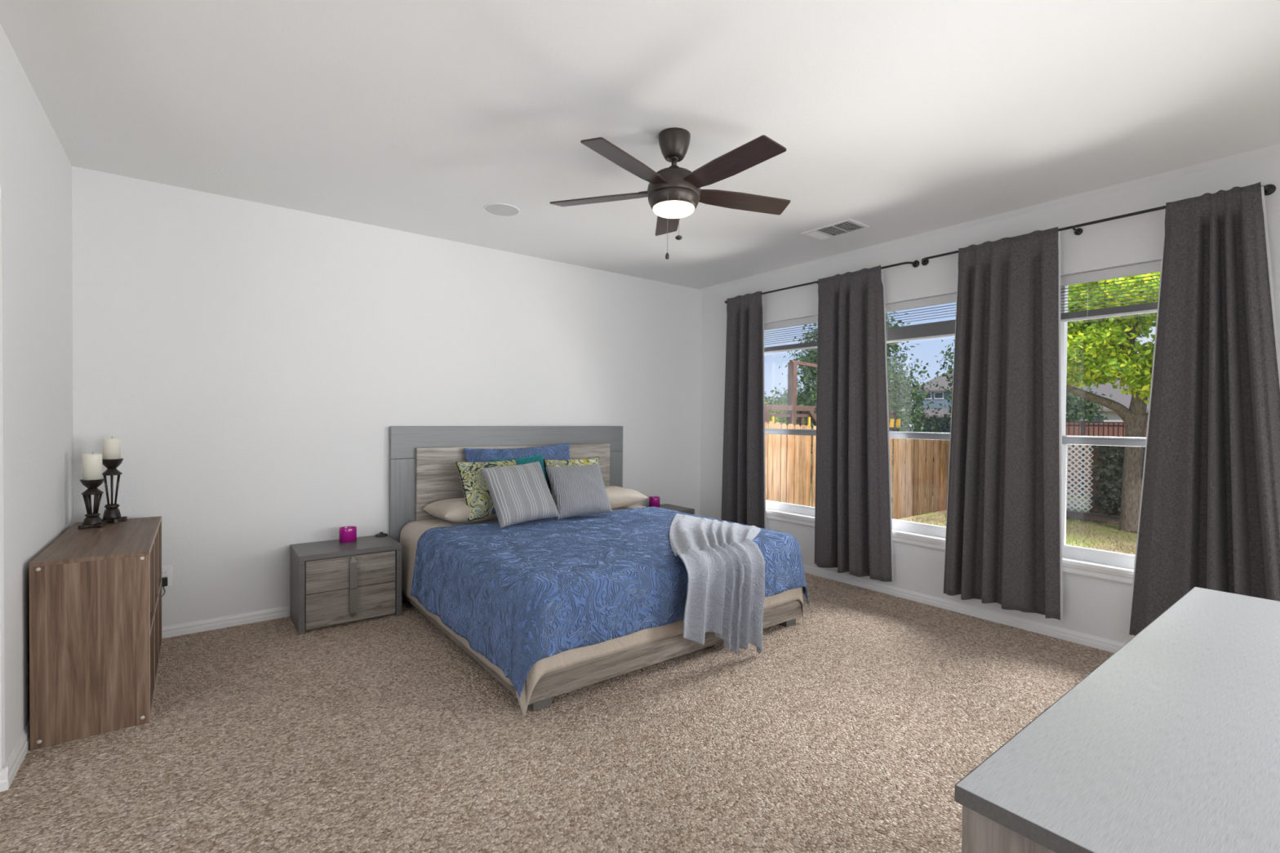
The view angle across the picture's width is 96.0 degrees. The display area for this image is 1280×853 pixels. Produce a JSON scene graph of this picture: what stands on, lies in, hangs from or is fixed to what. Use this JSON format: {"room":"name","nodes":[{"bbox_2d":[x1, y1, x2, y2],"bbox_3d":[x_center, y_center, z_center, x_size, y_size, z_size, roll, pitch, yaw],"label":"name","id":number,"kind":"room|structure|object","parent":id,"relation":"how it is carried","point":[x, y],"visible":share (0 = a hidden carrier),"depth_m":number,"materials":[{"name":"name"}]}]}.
{"room":"bedroom","nodes":[
{"label":"bedroom","id":0,"kind":"room"},
{"bbox_2d":[0,23,73,768],"bbox_3d":[-1.466,-0.041,0.901,0.120,2.740,5.816,0,1,-38],"label":"wall","id":1,"kind":"structure","parent":0,"point":[37,428],"depth_m":2.38,"materials":[{"name":"white paint"}]},
{"bbox_2d":[0,766,8,791],"bbox_3d":[-2.329,1.267,2.036,0.132,0.078,0.014,0,1,-38],"label":"baseboard","id":2,"kind":"structure","parent":1,"relation":"attached to","point":[3,784],"depth_m":2.07,"materials":[{"name":"white paint"}]},
{"bbox_2d":[2,720,30,789],"bbox_3d":[-2.732,1.255,2.662,0.014,0.078,1.494,0,1,-38],"label":"baseboard","id":3,"kind":"structure","parent":1,"relation":"attached to","point":[19,753],"depth_m":2.19,"materials":[{"name":"white paint"}]},
{"bbox_2d":[71,165,702,626],"bbox_3d":[-1.298,-0.091,4.791,5.126,2.740,0.150,0,1,-38],"label":"wall","id":4,"kind":"structure","parent":0,"point":[252,365],"depth_m":3.93,"materials":[{"name":"white paint"}]},
{"bbox_2d":[161,577,168,597],"bbox_3d":[-2.897,1.091,3.459,0.098,0.359,0.032,0,1,-38],"label":"plug","id":5,"kind":"object","parent":4,"relation":"attached to","point":[164,580],"visible":0.43,"depth_m":3.47,"materials":[{"name":"black plastic"}]},
{"bbox_2d":[161,565,172,586],"bbox_3d":[-2.884,0.910,3.492,0.074,0.122,0.010,0,1,-38],"label":"wall outlet","id":6,"kind":"object","parent":4,"relation":"attached to","point":[166,571],"visible":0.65,"depth_m":3.50,"materials":[{"name":"white plastic"}]},
{"bbox_2d":[161,570,167,575],"bbox_3d":[-2.882,0.886,3.490,0.034,0.028,0.005,0,1,-38],"label":"socket","id":7,"kind":"object","parent":6,"relation":"attached to","point":[163,572],"depth_m":3.49,"materials":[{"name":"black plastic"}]},
{"bbox_2d":[161,605,289,638],"bbox_3d":[-1.276,1.246,4.732,4.846,0.068,0.014,0,1,-38],"label":"baseboard","id":8,"kind":"structure","parent":4,"relation":"attached to","point":[169,631],"depth_m":3.67,"materials":[{"name":"white paint"}]},
{"bbox_2d":[0,573,1114,852],"bbox_3d":[-0.114,1.386,2.000,6.653,0.120,6.066,0,1,-38],"label":"floor","id":9,"kind":"structure","parent":0,"point":[855,726],"depth_m":2.36,"materials":[{"name":"carpet"}]},
{"bbox_2d":[29,515,161,751],"bbox_3d":[-2.633,0.915,2.855,0.367,0.755,1.104,0,1,-38],"label":"dresser","id":10,"kind":"object","parent":9,"relation":"on","point":[95,593],"visible":1,"depth_m":2.44,"materials":[{"name":"brown wood"}]},
{"bbox_2d":[78,478,106,528],"bbox_3d":[-2.902,0.406,3.056,0.101,0.253,0.101,0,1,-36],"label":"candle holder","id":11,"kind":"object","parent":10,"relation":"on","point":[92,519],"visible":0.97,"depth_m":3.04,"materials":[{"name":"brown metal"}]},
{"bbox_2d":[82,452,102,479],"bbox_3d":[-2.901,0.211,3.054,0.077,0.151,0.077,0,1,-38],"label":"pillar candle","id":12,"kind":"object","parent":11,"relation":"on","point":[91,463],"visible":0.91,"depth_m":3.03,"materials":[{"name":"beige wax"}]},
{"bbox_2d":[101,458,127,523],"bbox_3d":[-2.930,0.355,3.199,0.101,0.351,0.101,0,1,-13],"label":"candle holder","id":13,"kind":"object","parent":10,"relation":"on","point":[112,513],"visible":0.92,"depth_m":3.18,"materials":[{"name":"brown metal"}]},
{"bbox_2d":[102,436,120,459],"bbox_3d":[-2.928,0.121,3.195,0.075,0.131,0.075,0,1,-38],"label":"pillar candle","id":14,"kind":"object","parent":13,"relation":"on","point":[111,446],"visible":0.94,"depth_m":3.17,"materials":[{"name":"beige wax"}]},
{"bbox_2d":[289,535,401,635],"bbox_3d":[-1.983,1.041,3.896,0.609,0.487,0.435,0,1,-38],"label":"nightstand","id":15,"kind":"object","parent":9,"relation":"on","point":[331,583],"visible":0.98,"depth_m":3.73,"materials":[{"name":"grey wood"}]},
{"bbox_2d":[338,526,356,544],"bbox_3d":[-1.999,0.744,3.946,0.108,0.105,0.108,0,1,-38],"label":"candle jar","id":16,"kind":"object","parent":15,"relation":"on","point":[347,535],"visible":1,"depth_m":3.90,"materials":[{"name":"purple glass"}]},
{"bbox_2d":[374,532,387,537],"bbox_3d":[-1.879,0.780,4.191,0.088,0.028,0.088,0,1,-38],"label":"puck","id":17,"kind":"object","parent":15,"relation":"on","point":[380,534],"visible":1,"depth_m":4.17,"materials":[{"name":"black plastic"}]},
{"bbox_2d":[389,426,803,711],"bbox_3d":[-0.373,0.655,4.054,2.096,1.282,2.138,0,1,-38],"label":"bed","id":18,"kind":"object","parent":9,"relation":"on","point":[424,470],"visible":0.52,"depth_m":4.32,"materials":[{"name":"grey paint"}]},
{"bbox_3d":[-0.345,0.909,4.045,1.946,0.375,2.005,0,1,-38],"label":"mattress","id":19,"kind":"object","parent":18,"relation":"on","visible":0},
{"bbox_2d":[400,504,803,715],"bbox_3d":[-0.325,0.995,4.015,2.078,0.593,2.054,0,1,-38],"label":"sheet","id":20,"kind":"object","parent":19,"relation":"on","point":[410,534],"visible":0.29,"depth_m":3.08,"materials":[{"name":"beige"}]},
{"bbox_2d":[422,497,497,522],"bbox_3d":[-1.151,0.614,4.381,0.840,0.167,0.440,0,1,-40],"label":"sleeping pillow","id":21,"kind":"object","parent":20,"relation":"on","point":[455,510],"visible":0.34,"depth_m":4.09,"materials":[{"name":"beige fabric"}]},
{"bbox_2d":[455,458,516,521],"bbox_3d":[-1.097,0.461,4.303,0.249,0.411,0.513,1,1,45],"label":"throw pillow","id":22,"kind":"object","parent":21,"relation":"on","point":[477,497],"visible":0.62,"depth_m":4.15,"materials":[{"name":"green fabric"}]},
{"bbox_2d":[463,442,569,490],"bbox_3d":[-0.965,0.380,4.718,0.951,0.480,0.172,0,1,-39],"label":"pillow sham","id":23,"kind":"object","parent":21,"relation":"on","point":[559,451],"visible":0.34,"depth_m":4.68,"materials":[{"name":"blue fabric"}]},
{"bbox_2d":[489,453,547,484],"bbox_3d":[-0.948,0.432,4.593,0.477,0.404,0.216,0,1,-33],"label":"throw pillow","id":24,"kind":"object","parent":21,"relation":"on","point":[523,460],"visible":0.23,"depth_m":4.64,"materials":[{"name":"teal fabric"}]},
{"bbox_2d":[604,485,648,508],"bbox_3d":[-0.413,0.615,4.929,0.860,0.183,0.460,0,1,-35],"label":"sleeping pillow","id":25,"kind":"object","parent":20,"relation":"on","point":[618,496],"visible":0.38,"depth_m":4.89,"materials":[{"name":"beige fabric"}]},
{"bbox_2d":[543,456,599,501],"bbox_3d":[-0.533,0.466,4.806,0.514,0.406,0.230,0,1,-32],"label":"throw pillow","id":26,"kind":"object","parent":25,"relation":"on","point":[548,463],"visible":0.27,"depth_m":4.77,"materials":[{"name":"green fabric"}]},
{"bbox_2d":[410,506,808,697],"bbox_3d":[-0.189,0.947,3.840,2.135,0.501,1.664,0,1,-38],"label":"quilt","id":27,"kind":"object","parent":19,"relation":"on","point":[522,594],"visible":0.83,"depth_m":3.08,"materials":[{"name":"blue fabric"}]},
{"bbox_2d":[480,461,559,528],"bbox_3d":[-0.851,0.474,4.117,0.491,0.415,0.295,0,1,-44],"label":"throw pillow","id":28,"kind":"object","parent":27,"relation":"on","point":[520,493],"visible":1,"depth_m":4.03,"materials":[{"name":"grey fabric"}]},
{"bbox_2d":[545,463,612,519],"bbox_3d":[-0.463,0.484,4.396,0.457,0.380,0.273,0,1,-34],"label":"throw pillow","id":29,"kind":"object","parent":27,"relation":"on","point":[580,490],"visible":0.98,"depth_m":4.32,"materials":[{"name":"grey fabric"}]},
{"bbox_2d":[669,513,764,653],"bbox_3d":[0.490,0.972,3.734,0.618,0.640,1.574,1,1,6],"label":"throw blanket","id":30,"kind":"object","parent":27,"relation":"on","point":[724,566],"visible":1,"depth_m":3.20,"materials":[{"name":"white fabric"}]},
{"bbox_2d":[644,503,694,514],"bbox_3d":[0.165,1.038,5.546,0.609,0.487,0.435,0,1,-38],"label":"nightstand","id":31,"kind":"object","parent":9,"relation":"on","point":[683,509],"visible":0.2,"depth_m":5.57,"materials":[{"name":"grey wood"}]},
{"bbox_2d":[648,496,659,507],"bbox_3d":[0.140,0.741,5.621,0.108,0.105,0.108,0,1,-38],"label":"candle jar","id":32,"kind":"object","parent":31,"relation":"on","point":[654,501],"visible":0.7,"depth_m":5.58,"materials":[{"name":"purple glass"}]},
{"bbox_2d":[954,586,1279,852],"bbox_3d":[1.281,0.939,1.184,1.707,0.820,0.507,0,1,-38],"label":"dresser","id":33,"kind":"object","parent":9,"relation":"on","point":[1171,744],"visible":1,"depth_m":0.93,"materials":[{"name":"grey wood"}]},
{"bbox_2d":[0,0,1279,288],"bbox_3d":[-0.089,-1.488,1.962,6.653,0.150,6.066,0,1,-38],"label":"ceiling","id":34,"kind":"structure","parent":0,"point":[898,119],"depth_m":2.53,"materials":[{"name":"white paint"}]},
{"bbox_2d":[483,203,519,216],"bbox_3d":[-0.921,-1.443,3.844,0.236,0.005,0.236,0,1,-38],"label":"ceiling speaker","id":35,"kind":"object","parent":34,"relation":"attached to","point":[496,209],"visible":1,"depth_m":3.83,"materials":[{"name":"grey plastic"}]},
{"bbox_2d":[549,127,791,259],"bbox_3d":[0.197,-1.104,2.789,1.238,0.636,1.189,0,1,-38],"label":"ceiling fan","id":36,"kind":"object","parent":34,"relation":"hanging from","point":[673,193],"visible":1,"depth_m":2.73,"materials":[{"name":"brown metal"}]},
{"bbox_2d":[800,218,869,240],"bbox_3d":[1.413,-1.423,4.191,0.250,0.014,0.400,0,1,-38],"label":"ceiling vent","id":37,"kind":"object","parent":34,"relation":"in","point":[846,226],"visible":1,"depth_m":4.17,"materials":[{"name":"white plastic"}]},
{"bbox_2d":[699,151,1279,643],"bbox_3d":[2.488,-0.047,3.939,0.160,2.740,5.816,0,1,-38],"label":"wall","id":38,"kind":"structure","parent":0,"point":[1100,608],"depth_m":3.98,"materials":[{"name":"white paint"}]},
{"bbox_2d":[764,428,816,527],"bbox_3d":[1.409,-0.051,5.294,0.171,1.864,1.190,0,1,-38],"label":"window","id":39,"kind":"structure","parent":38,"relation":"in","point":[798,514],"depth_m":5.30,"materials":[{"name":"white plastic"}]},
{"bbox_2d":[764,315,817,353],"bbox_3d":[1.414,-0.839,5.282,0.034,0.284,1.056,0,1,-38],"label":"window blind","id":40,"kind":"object","parent":38,"relation":"attached to","point":[813,319],"visible":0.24,"depth_m":5.30,"materials":[{"name":"grey plastic"}]},
{"bbox_2d":[724,260,919,303],"bbox_3d":[1.450,-1.236,5.072,0.104,0.061,1.979,0,1,-38],"label":"curtain rod","id":41,"kind":"object","parent":38,"relation":"attached to","point":[915,264],"visible":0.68,"depth_m":4.92,"materials":[{"name":"black metal"}]},
{"bbox_2d":[720,291,765,528],"bbox_3d":[1.000,-0.056,5.571,0.136,2.442,0.578,0,1,-38],"label":"curtain","id":42,"kind":"object","parent":41,"relation":"hanging from","point":[744,481],"visible":0.89,"depth_m":5.56,"materials":[{"name":"grey fabric"}]},
{"bbox_2d":[814,265,893,582],"bbox_3d":[1.710,-0.033,4.653,0.129,2.444,0.693,0,1,-38],"label":"curtain","id":43,"kind":"object","parent":41,"relation":"hanging from","point":[853,521],"visible":1,"depth_m":4.60,"materials":[{"name":"grey fabric"}]},
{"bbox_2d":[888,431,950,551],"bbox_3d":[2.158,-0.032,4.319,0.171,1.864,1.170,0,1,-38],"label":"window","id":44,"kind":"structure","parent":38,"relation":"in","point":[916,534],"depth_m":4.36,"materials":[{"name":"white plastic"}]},
{"bbox_2d":[885,293,956,342],"bbox_3d":[2.163,-0.809,4.307,0.034,0.305,1.036,0,1,-38],"label":"window blind","id":45,"kind":"object","parent":38,"relation":"attached to","point":[944,328],"visible":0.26,"depth_m":4.34,"materials":[{"name":"grey plastic"}]},
{"bbox_2d":[803,564,1125,653],"bbox_3d":[2.412,1.289,3.898,0.014,0.068,5.802,0,1,-38],"label":"baseboard","id":46,"kind":"structure","parent":38,"relation":"attached to","point":[1088,640],"depth_m":3.98,"materials":[{"name":"white paint"}]},
{"bbox_2d":[698,143,1279,292],"bbox_3d":[2.415,-1.405,3.855,0.055,0.022,5.816,0,1,-38],"label":"trim","id":47,"kind":"structure","parent":38,"relation":"attached to","point":[1276,148],"depth_m":3.68,"materials":[{"name":"white paint"}]},
{"bbox_2d":[921,184,1275,265],"bbox_3d":[2.606,-1.206,3.567,0.104,0.061,1.784,0,1,-38],"label":"curtain rod","id":48,"kind":"object","parent":38,"relation":"attached to","point":[1268,189],"visible":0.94,"depth_m":3.37,"materials":[{"name":"black metal"}]},
{"bbox_2d":[942,226,1062,620],"bbox_3d":[2.374,-0.025,3.789,0.129,2.423,0.718,0,1,-38],"label":"curtain","id":49,"kind":"object","parent":48,"relation":"hanging from","point":[1003,534],"visible":1,"depth_m":3.73,"materials":[{"name":"grey fabric"}]},
{"bbox_2d":[1128,182,1279,635],"bbox_3d":[2.983,-0.012,2.988,0.146,2.419,0.693,0,1,-38],"label":"curtain","id":50,"kind":"object","parent":48,"relation":"hanging from","point":[1209,515],"visible":0.9,"depth_m":2.99,"materials":[{"name":"grey fabric"}]},
{"bbox_2d":[1060,285,1146,585],"bbox_3d":[2.904,-0.012,3.347,0.171,1.864,0.960,0,1,-38],"label":"window","id":51,"kind":"structure","parent":38,"relation":"in","point":[1113,566],"depth_m":3.55,"materials":[{"name":"white plastic"}]},
{"bbox_2d":[1060,260,1161,322],"bbox_3d":[2.909,-0.798,3.335,0.034,0.289,0.826,0,1,-38],"label":"window blind","id":52,"kind":"object","parent":51,"relation":"attached to","point":[1154,266],"visible":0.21,"depth_m":3.45,"materials":[{"name":"grey plastic"}]},
{"label":"outside","id":53,"kind":"structure","parent":0,"visible":0},
{"bbox_2d":[779,440,1137,555],"bbox_3d":[31.342,1.642,36.725,85.547,0.300,120.000,0,1,-38],"label":"lawn","id":54,"kind":"structure","parent":53,"point":[940,513],"depth_m":9.36,"materials":[{"name":"green plant"}]},
{"bbox_2d":[764,389,787,450],"bbox_3d":[3.880,0.173,17.060,2.524,2.685,2.046,1,1,6],"label":"shrub","id":55,"kind":"object","parent":54,"relation":"on","point":[767,401],"visible":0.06,"depth_m":16.81,"materials":[{"name":"green plant"}]},
{"bbox_2d":[764,386,813,422],"bbox_3d":[7.877,-0.663,32.896,8.089,4.010,7.234,1,1,18],"label":"tree","id":56,"kind":"object","parent":54,"relation":"on","point":[780,398],"visible":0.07,"depth_m":32.22,"materials":[{"name":"green plant"}]},
{"bbox_2d":[764,360,900,431],"bbox_3d":[4.476,0.104,12.913,5.432,2.935,0.280,0,1,-38],"label":"play structure","id":57,"kind":"object","parent":54,"relation":"on","point":[792,407],"visible":0.35,"depth_m":11.82,"materials":[{"name":"brown wood"}]},
{"bbox_2d":[764,421,950,519],"bbox_3d":[3.564,0.767,9.382,8.117,1.687,0.169,0,1,-38],"label":"fence","id":58,"kind":"object","parent":54,"relation":"on","point":[793,467],"visible":0.18,"depth_m":9.93,"materials":[{"name":"brown wood"}]},
{"bbox_2d":[770,311,951,457],"bbox_3d":[5.666,-1.104,16.042,5.221,5.292,5.108,0,1,-38],"label":"tree","id":59,"kind":"object","parent":54,"relation":"on","point":[900,397],"visible":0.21,"depth_m":15.49,"materials":[{"name":"green plant"}]},
{"bbox_2d":[904,407,951,458],"bbox_3d":[8.419,0.506,16.407,1.656,2.117,1.604,0,1,-38],"label":"shrub","id":60,"kind":"object","parent":54,"relation":"on","point":[945,429],"visible":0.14,"depth_m":16.22,"materials":[{"name":"green plant"}]},
{"bbox_2d":[917,440,940,484],"bbox_3d":[8.097,0.931,15.715,1.340,1.270,0.080,0,1,-11],"label":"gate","id":61,"kind":"object","parent":54,"relation":"on","point":[933,440],"visible":0.02,"depth_m":15.68,"materials":[{"name":"brown wood"}]},
{"bbox_2d":[915,369,953,432],"bbox_3d":[34.838,-2.445,60.613,11.400,7.300,9.500,1,1,28],"label":"house","id":62,"kind":"structure","parent":54,"relation":"on","point":[942,381],"depth_m":59.54,"materials":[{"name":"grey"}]},
{"bbox_2d":[933,339,955,419],"bbox_3d":[8.963,-0.746,14.884,2.476,4.665,2.096,1,1,23],"label":"tree","id":63,"kind":"object","parent":54,"relation":"on","point":[947,353],"visible":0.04,"depth_m":15.16,"materials":[{"name":"green plant"}]},
{"bbox_2d":[906,512,1137,555],"bbox_3d":[6.387,1.613,8.838,4.385,0.060,3.881,0,1,-38],"label":"grass","id":64,"kind":"structure","parent":54,"relation":"on","point":[944,513],"depth_m":8.82,"materials":[{"name":"green plant"}]},
{"bbox_2d":[1065,386,1112,422],"bbox_3d":[11.668,0.219,15.937,1.961,2.757,1.858,1,1,9],"label":"ornamental tree","id":65,"kind":"object","parent":54,"relation":"on","point":[1084,405],"visible":0.37,"depth_m":15.42,"materials":[{"name":"green plant"}]},
{"bbox_2d":[1066,511,1119,524],"bbox_3d":[8.535,1.636,9.617,0.850,0.030,3.200,0,1,-38],"label":"mulch bed","id":66,"kind":"object","parent":54,"relation":"on","point":[1076,515],"visible":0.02,"depth_m":10.17,"materials":[{"name":"brown soil"}]},
{"bbox_2d":[1066,444,1093,511],"bbox_3d":[8.085,0.916,10.734,0.018,1.312,0.578,0,1,-38],"label":"lattice panel","id":67,"kind":"object","parent":66,"relation":"on","point":[1068,445],"visible":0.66,"depth_m":10.67,"materials":[{"name":"white"}]},
{"bbox_2d":[1088,444,1145,515],"bbox_3d":[9.021,0.939,9.501,0.340,1.501,2.646,0,1,-38],"label":"hedge","id":68,"kind":"object","parent":66,"relation":"on","point":[1107,464],"visible":0.08,"depth_m":10.31,"materials":[{"name":"green plant"}]},
{"bbox_2d":[1065,421,1146,497],"bbox_3d":[10.973,0.758,12.994,6.060,1.740,0.061,1,1,0],"label":"iron fence","id":69,"kind":"object","parent":54,"relation":"on","point":[1082,425],"visible":0.1,"depth_m":12.98,"materials":[{"name":"black"}]},
{"bbox_2d":[1065,422,1147,492],"bbox_3d":[12.230,0.773,14.158,8.200,1.700,0.092,1,1,0],"label":"fence","id":70,"kind":"object","parent":54,"relation":"on","point":[1071,428],"visible":0.02,"depth_m":14.13,"materials":[{"name":"white wood"}]},
{"bbox_2d":[1066,377,1149,422],"bbox_3d":[35.053,-1.382,44.755,16.000,5.600,9.000,0,1,-2],"label":"house","id":71,"kind":"structure","parent":54,"relation":"on","point":[1107,389],"depth_m":41.53,"materials":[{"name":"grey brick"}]},
{"bbox_2d":[1066,271,1159,532],"bbox_3d":[8.060,-1.139,8.580,4.594,5.641,6.197,0,1,-21],"label":"oak tree","id":72,"kind":"object","parent":54,"relation":"on","point":[1099,349],"visible":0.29,"depth_m":8.85,"materials":[{"name":"green plant"}]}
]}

